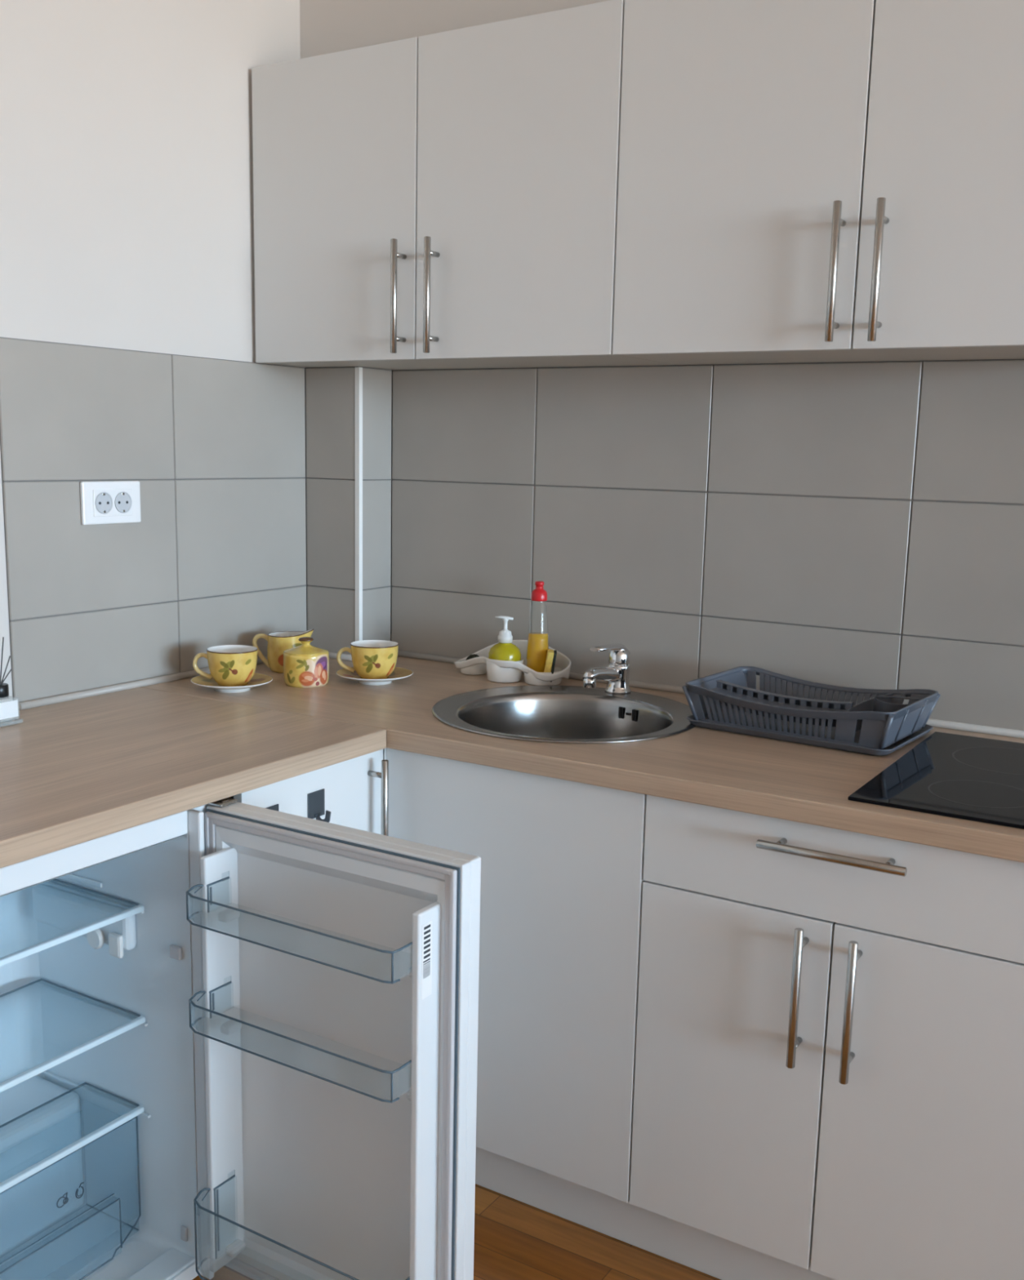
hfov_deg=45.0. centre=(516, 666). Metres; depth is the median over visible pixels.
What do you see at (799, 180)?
upper cabinet
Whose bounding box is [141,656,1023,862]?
countertop
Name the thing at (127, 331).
wall
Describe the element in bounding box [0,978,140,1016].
glass shelf
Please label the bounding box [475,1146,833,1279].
plinth
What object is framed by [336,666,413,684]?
saucer
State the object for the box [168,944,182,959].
switch
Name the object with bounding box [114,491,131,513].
outlet
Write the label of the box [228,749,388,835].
base cabinet
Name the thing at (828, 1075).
base cabinet
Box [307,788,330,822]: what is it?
hook
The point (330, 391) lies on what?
wall
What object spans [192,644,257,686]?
teacup
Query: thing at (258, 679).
saucer
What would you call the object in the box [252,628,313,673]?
jug
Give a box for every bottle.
[488,642,520,661]
[525,581,548,672]
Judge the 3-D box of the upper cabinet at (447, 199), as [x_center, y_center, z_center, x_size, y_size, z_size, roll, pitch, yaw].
[-0.127,-0.915,2.486,0.860,0.594,0.323,7,12,31]
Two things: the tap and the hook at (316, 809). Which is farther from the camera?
the tap
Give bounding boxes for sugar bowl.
[283,636,328,688]
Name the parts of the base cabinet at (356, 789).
handle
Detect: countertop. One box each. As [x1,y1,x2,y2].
[0,687,386,868]
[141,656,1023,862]
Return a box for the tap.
[582,643,631,693]
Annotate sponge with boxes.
[543,648,556,681]
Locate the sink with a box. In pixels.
[431,684,696,743]
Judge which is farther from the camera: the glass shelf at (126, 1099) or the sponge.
the sponge
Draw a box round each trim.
[17,656,267,710]
[328,652,351,661]
[355,367,362,641]
[397,650,1023,738]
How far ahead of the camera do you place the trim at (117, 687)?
2.41 m
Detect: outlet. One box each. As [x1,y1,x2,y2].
[95,492,112,513]
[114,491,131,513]
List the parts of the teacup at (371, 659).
handle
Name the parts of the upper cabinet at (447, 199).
door, handle, handle, door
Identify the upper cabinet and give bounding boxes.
[251,0,675,369]
[612,0,1023,364]
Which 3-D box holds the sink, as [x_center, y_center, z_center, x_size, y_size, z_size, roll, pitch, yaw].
[0.091,0.166,2.340,0.504,0.171,0.504,7,12,31]
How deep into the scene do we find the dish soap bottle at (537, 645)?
2.60 m
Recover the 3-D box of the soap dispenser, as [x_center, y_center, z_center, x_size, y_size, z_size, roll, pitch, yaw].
[-0.024,-0.042,2.624,0.069,0.133,0.069,7,12,31]
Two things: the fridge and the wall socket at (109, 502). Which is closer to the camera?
the fridge
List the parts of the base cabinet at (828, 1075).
door, handle, handle, drawer, handle, door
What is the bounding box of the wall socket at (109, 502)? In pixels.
[80,480,140,524]
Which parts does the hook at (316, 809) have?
plate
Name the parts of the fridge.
crisper drawer, shelf trim, shelf trim, shelf trim, sill, door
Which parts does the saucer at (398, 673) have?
plate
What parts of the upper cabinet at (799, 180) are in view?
door, handle, handle, door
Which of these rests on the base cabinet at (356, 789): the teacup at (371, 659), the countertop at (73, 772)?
the countertop at (73, 772)
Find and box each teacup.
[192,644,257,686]
[336,640,398,679]
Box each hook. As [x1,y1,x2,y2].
[266,804,278,811]
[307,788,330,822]
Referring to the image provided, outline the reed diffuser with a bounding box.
[0,636,22,727]
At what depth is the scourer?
2.70 m
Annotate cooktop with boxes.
[848,731,1023,829]
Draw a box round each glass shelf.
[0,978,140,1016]
[0,1082,138,1128]
[52,878,138,905]
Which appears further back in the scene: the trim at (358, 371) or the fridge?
the trim at (358, 371)
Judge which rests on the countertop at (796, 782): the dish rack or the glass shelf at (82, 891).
the dish rack
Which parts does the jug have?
handle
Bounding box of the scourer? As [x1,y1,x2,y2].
[465,653,479,660]
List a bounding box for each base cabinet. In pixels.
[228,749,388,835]
[382,747,646,1202]
[629,795,1023,1279]
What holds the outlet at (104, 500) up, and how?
attached to the wall socket at (109, 502)
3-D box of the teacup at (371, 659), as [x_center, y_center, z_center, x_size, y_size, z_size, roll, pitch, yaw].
[-0.304,-0.014,2.587,0.119,0.072,0.100,8,12,34]
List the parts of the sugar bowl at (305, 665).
lid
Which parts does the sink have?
bowl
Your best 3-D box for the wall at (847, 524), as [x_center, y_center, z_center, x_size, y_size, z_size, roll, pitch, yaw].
[3.431,-0.006,0.664,9.008,2.620,0.108,7,12,31]
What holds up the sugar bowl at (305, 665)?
on the countertop at (796, 782)
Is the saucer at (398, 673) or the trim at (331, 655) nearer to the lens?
the saucer at (398, 673)
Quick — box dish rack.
[681,666,940,755]
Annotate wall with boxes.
[0,0,306,702]
[299,0,609,654]
[390,358,1023,730]
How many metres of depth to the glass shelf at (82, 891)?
1.93 m
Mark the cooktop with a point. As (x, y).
(965, 777)
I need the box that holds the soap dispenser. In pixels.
[488,615,520,661]
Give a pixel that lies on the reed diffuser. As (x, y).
(8, 709)
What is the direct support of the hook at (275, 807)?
attached to the base cabinet at (356, 789)
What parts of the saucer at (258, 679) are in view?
plate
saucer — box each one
[191,672,272,693]
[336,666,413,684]
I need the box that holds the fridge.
[0,797,480,1279]
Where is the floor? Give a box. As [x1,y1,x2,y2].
[192,1183,720,1279]
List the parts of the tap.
spout, lever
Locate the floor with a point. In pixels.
(514, 1239)
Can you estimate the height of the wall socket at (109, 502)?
0.081 m
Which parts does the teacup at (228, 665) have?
handle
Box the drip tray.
[686,714,933,755]
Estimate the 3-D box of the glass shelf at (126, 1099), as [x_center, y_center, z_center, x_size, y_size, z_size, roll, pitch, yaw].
[-0.741,0.710,1.832,0.130,0.004,0.356,7,12,31]
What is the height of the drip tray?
0.015 m
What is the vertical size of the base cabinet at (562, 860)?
0.708 m

